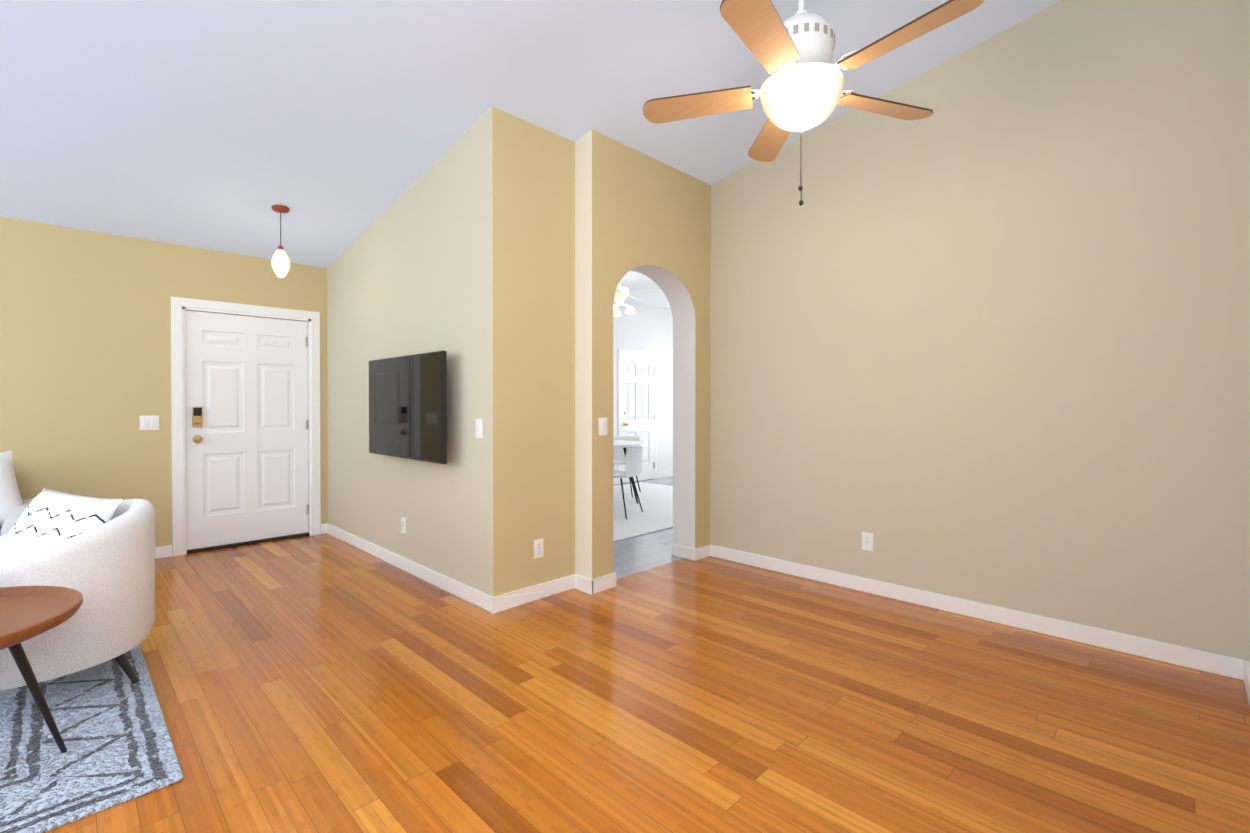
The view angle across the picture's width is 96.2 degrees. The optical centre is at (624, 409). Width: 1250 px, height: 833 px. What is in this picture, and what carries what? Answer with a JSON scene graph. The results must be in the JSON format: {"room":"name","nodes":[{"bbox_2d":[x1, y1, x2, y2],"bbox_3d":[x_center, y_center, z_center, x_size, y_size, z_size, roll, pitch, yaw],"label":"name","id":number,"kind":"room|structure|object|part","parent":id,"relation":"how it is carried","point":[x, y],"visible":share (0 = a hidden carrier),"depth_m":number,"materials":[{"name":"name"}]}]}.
{"room":"living room","nodes":[
{"label":"living room","id":0,"kind":"room"},
{"bbox_2d":[0,216,327,555],"bbox_3d":[-4.814,-0.085,3.492,0.204,2.583,5.540,0,1,45],"label":"wall","id":1,"kind":"structure","parent":0,"point":[182,389],"depth_m":4.55,"materials":[{"name":"beige paint"}]},
{"bbox_2d":[140,415,158,429],"bbox_3d":[-3.781,0.109,4.455,0.015,0.116,0.118,0,1,45],"label":"switch","id":2,"kind":"object","parent":1,"relation":"attached to","point":[147,422],"depth_m":4.46,"materials":[{"name":"white plastic"}]},
{"bbox_2d":[155,545,171,558],"bbox_3d":[-5.144,1.164,3.093,0.020,0.092,4.139,0,1,45],"label":"baseboard","id":3,"kind":"structure","parent":1,"relation":"attached to","point":[163,551],"depth_m":4.51,"materials":[{"name":"white wood"}]},
{"bbox_3d":[-3.348,0.138,4.998,0.166,2.112,1.104,0,1,45],"label":"door casing trim","id":4,"kind":"part","parent":1,"relation":"part of","materials":[{"name":"white wood"}]},
{"bbox_3d":[-3.330,0.173,4.981,0.040,1.990,0.914,0,1,45],"label":"door entry","id":5,"kind":"part","parent":1,"relation":"part of","materials":[{"name":"white wood"}]},
{"bbox_3d":[-3.324,1.182,4.983,0.074,0.024,0.920,0,1,45],"label":"door threshold sill","id":6,"kind":"part","parent":1,"relation":"part of","materials":[{"name":"white wood"}]},
{"bbox_2d":[327,107,574,596],"bbox_3d":[-1.687,-0.321,4.591,3.090,3.037,0.782,0,1,45],"label":"wall","id":7,"kind":"structure","parent":0,"point":[451,360],"depth_m":3.65,"materials":[{"name":"beige paint"}]},
{"bbox_2d":[401,517,405,533],"bbox_3d":[-1.660,0.871,4.196,0.072,0.116,0.010,0,1,45],"label":"outlet","id":8,"kind":"object","parent":7,"relation":"attached to","point":[403,519],"depth_m":4.19,"materials":[{"name":"white plastic"}]},
{"bbox_2d":[369,351,446,463],"bbox_3d":[-1.520,-0.015,3.967,1.190,0.711,0.126,0,1,45],"label":"tv","id":9,"kind":"object","parent":7,"relation":"on","point":[408,394],"depth_m":3.82,"materials":[{"name":"black"}]},
{"bbox_2d":[321,523,498,613],"bbox_3d":[-1.828,1.154,4.351,2.954,0.092,0.038,0,1,45],"label":"baseboard","id":10,"kind":"structure","parent":7,"relation":"attached to","point":[487,602],"depth_m":3.96,"materials":[{"name":"white wood"}]},
{"bbox_2d":[534,538,543,558],"bbox_3d":[-0.547,0.886,3.563,0.010,0.116,0.072,0,1,45],"label":"outlet","id":11,"kind":"object","parent":7,"relation":"attached to","point":[538,542],"depth_m":3.56,"materials":[{"name":"white plastic"}]},
{"bbox_2d":[0,0,1059,267],"bbox_3d":[-1.917,-1.868,2.033,6.350,1.134,7.570,0,1,45],"label":"ceiling","id":12,"kind":"structure","parent":0,"point":[338,128],"depth_m":3.12,"materials":[{"name":"paint"}]},
{"bbox_2d":[271,204,289,277],"bbox_3d":[-2.576,-1.250,4.192,0.124,0.527,0.124,0,1,45],"label":"pendant light","id":13,"kind":"object","parent":12,"relation":"hanging from","point":[280,262],"visible":1,"depth_m":4.16,"materials":[{"name":"white glass"}]},
{"bbox_3d":[-2.576,-1.089,4.194,0.124,0.205,0.124,0,1,45],"label":"lamp shade","id":14,"kind":"part","parent":13,"relation":"part of","materials":[{"name":"white glass"}]},
{"bbox_2d":[643,0,983,205],"bbox_3d":[0.787,-1.491,2.443,1.367,1.165,1.374,0,1,45],"label":"ceiling fan","id":15,"kind":"object","parent":12,"relation":"hanging from","point":[800,90],"visible":1,"depth_m":2.37,"materials":[{"name":"brown wood"}]},
{"bbox_3d":[0.782,-1.351,2.487,0.356,0.185,0.356,0,1,45],"label":"lamp shade","id":16,"kind":"part","parent":15,"relation":"part of","materials":[{"name":"white glass"}]},
{"bbox_2d":[499,574,582,611],"bbox_3d":[-0.539,1.160,3.560,0.038,0.092,0.613,0,1,45],"label":"baseboard","id":17,"kind":"structure","parent":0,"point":[532,593],"depth_m":3.56,"materials":[{"name":"white wood"}]},
{"bbox_2d":[575,130,710,578],"bbox_3d":[0.217,-0.331,4.242,0.245,3.063,1.445,0,1,45],"label":"wall","id":18,"kind":"structure","parent":0,"point":[642,213],"depth_m":3.90,"materials":[{"name":"beige paint"}]},
{"bbox_2d":[587,572,616,588],"bbox_3d":[-0.147,1.157,3.887,0.246,0.092,0.020,0,1,45],"label":"baseboard","id":19,"kind":"structure","parent":18,"relation":"attached to","point":[609,581],"depth_m":3.74,"materials":[{"name":"white wood"}]},
{"bbox_2d":[672,544,698,560],"bbox_3d":[0.473,1.152,4.512,0.246,0.092,0.020,0,1,45],"label":"baseboard","id":20,"kind":"structure","parent":18,"relation":"attached to","point":[677,550],"depth_m":4.49,"materials":[{"name":"white wood"}]},
{"bbox_2d":[613,300,672,483],"bbox_3d":[0.608,-0.424,7.115,3.550,3.200,6.075,0,1,45],"label":"wall","id":21,"kind":"structure","parent":0,"point":[643,373],"depth_m":9.14,"materials":[{"name":"white paint"}]},
{"bbox_2d":[613,478,617,484],"bbox_3d":[-1.394,1.128,7.407,0.016,0.092,3.650,0,1,45],"label":"baseboard","id":22,"kind":"structure","parent":21,"relation":"attached to","point":[615,481],"depth_m":8.65,"materials":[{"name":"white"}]},
{"bbox_3d":[0.211,0.105,9.017,0.015,2.110,0.906,0,1,45],"label":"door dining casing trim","id":23,"kind":"part","parent":21,"relation":"part of","materials":[{"name":"white wood"}]},
{"bbox_3d":[0.201,0.135,9.028,0.040,2.030,0.760,0,1,45],"label":"door dining","id":24,"kind":"part","parent":21,"relation":"part of","materials":[{"name":"white wood"}]},
{"bbox_2d":[657,471,672,478],"bbox_3d":[1.004,1.108,9.826,0.020,0.092,1.341,0,1,45],"label":"baseboard","id":25,"kind":"structure","parent":21,"relation":"attached to","point":[670,473],"depth_m":9.48,"materials":[{"name":"white wood"}]},
{"bbox_2d":[620,271,670,309],"bbox_3d":[0.537,-1.744,7.104,3.450,0.120,6.175,0,1,45],"label":"ceiling","id":26,"kind":"structure","parent":0,"point":[633,281],"depth_m":7.98,"materials":[{"name":"white paint"}]},
{"bbox_2d":[613,282,660,317],"bbox_3d":[-0.069,-1.424,6.887,0.947,0.535,0.947,0,1,-20],"label":"fan","id":27,"kind":"object","parent":26,"relation":"hanging from","point":[621,294],"visible":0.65,"depth_m":6.82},
{"bbox_2d":[44,476,1249,832],"bbox_3d":[-0.421,1.254,3.836,6.730,0.100,12.200,0,1,45],"label":"floor","id":28,"kind":"structure","parent":0,"point":[320,683],"depth_m":2.25,"materials":[{"name":"brown wood"}]},
{"bbox_2d":[0,450,33,535],"bbox_3d":[-4.636,0.746,2.893,0.930,0.932,2.330,0,1,45],"label":"sofa","id":29,"kind":"object","parent":28,"relation":"on","point":[13,505],"visible":0.38,"depth_m":3.61,"materials":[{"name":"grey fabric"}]},
{"bbox_2d":[0,450,23,525],"bbox_3d":[-4.150,0.546,3.515,0.160,0.500,0.500,-27,-8,42],"label":"pillow","id":30,"kind":"object","parent":29,"relation":"on","point":[10,497],"depth_m":3.62,"materials":[{"name":"white fabric"}]},
{"bbox_2d":[0,644,183,832],"bbox_3d":[-3.362,1.216,1.654,2.450,0.012,2.960,0,1,45],"label":"rug","id":31,"kind":"object","parent":28,"relation":"on","point":[108,717],"visible":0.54,"depth_m":1.99,"materials":[{"name":"grey fabric"}]},
{"bbox_2d":[0,586,82,752],"bbox_3d":[-2.192,0.846,1.715,0.770,0.724,0.770,0,1,45],"label":"side table","id":32,"kind":"object","parent":31,"relation":"on","point":[28,612],"visible":1,"depth_m":1.91,"materials":[{"name":"walnut"},{"name":"black metal"}]},
{"bbox_2d":[0,488,154,690],"bbox_3d":[-2.541,0.789,2.443,0.769,0.826,0.758,0,1,41],"label":"barrel chair","id":33,"kind":"object","parent":31,"relation":"on","point":[97,553],"visible":0.94,"depth_m":2.38,"materials":[{"name":"white fabric"}]},
{"bbox_2d":[0,488,122,563],"bbox_3d":[-2.581,0.560,2.547,0.400,0.380,0.130,7,-30,3],"label":"pillow","id":34,"kind":"object","parent":33,"relation":"on","point":[52,517],"depth_m":2.52,"materials":[{"name":"white fabric"}]},
{"bbox_2d":[613,482,672,541],"bbox_3d":[-0.001,1.173,6.870,2.450,0.010,3.200,0,1,45],"label":"dining rug","id":35,"kind":"object","parent":28,"relation":"on","point":[656,502],"visible":0.27,"depth_m":6.48,"materials":[{"name":"white fabric"}]},
{"bbox_2d":[613,436,640,497],"bbox_3d":[-0.048,0.768,7.664,0.460,0.782,0.552,0,0,15],"label":"dining chair","id":36,"kind":"object","parent":35,"relation":"on","point":[618,456],"visible":0.38,"depth_m":7.86,"materials":[{"name":"white plastic"}]},
{"bbox_2d":[613,440,643,503],"bbox_3d":[-0.265,0.789,6.913,1.000,0.752,1.000,0,1,45],"label":"dining table","id":37,"kind":"object","parent":35,"relation":"on","point":[623,444],"visible":0.23,"depth_m":6.90,"materials":[{"name":"white wood"}]},
{"bbox_2d":[613,444,644,518],"bbox_3d":[-0.067,0.780,6.246,0.552,0.782,0.460,0,1,25],"label":"dining chair","id":38,"kind":"object","parent":35,"relation":"on","point":[633,462],"visible":0.67,"depth_m":6.11,"materials":[{"name":"white plastic"}]},
{"bbox_2d":[710,0,1249,659],"bbox_3d":[1.849,-0.565,3.532,3.101,3.544,0.150,0,1,45],"label":"wall","id":39,"kind":"structure","parent":0,"point":[980,334],"depth_m":3.10,"materials":[{"name":"beige paint"}]},
{"bbox_2d":[862,532,872,550],"bbox_3d":[1.594,0.870,3.684,0.072,0.116,0.010,0,1,45],"label":"electrical outlet","id":40,"kind":"object","parent":39,"relation":"attached to","point":[867,541],"visible":1,"depth_m":3.68,"materials":[{"name":"white plastic"}]},
{"bbox_2d":[707,544,1238,678],"bbox_3d":[1.729,1.160,3.553,2.928,0.092,0.020,0,1,45],"label":"baseboard","id":41,"kind":"structure","parent":39,"relation":"attached to","point":[1217,663],"depth_m":3.12,"materials":[{"name":"white wood"}]},
{"bbox_2d":[1249,573,1249,662],"bbox_3d":[0.230,-0.534,-0.193,0.150,3.544,7.420,0,1,45],"label":"wall","id":42,"kind":"structure","parent":0,"point":[1249,617],"depth_m":2.49,"materials":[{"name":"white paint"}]},
{"bbox_2d":[1239,658,1249,705],"bbox_3d":[0.225,1.191,-0.068,0.020,0.092,7.278,0,1,45],"label":"baseboard","id":43,"kind":"structure","parent":42,"relation":"attached to","point":[1244,665],"depth_m":2.45,"materials":[{"name":"white wood"}]}
]}

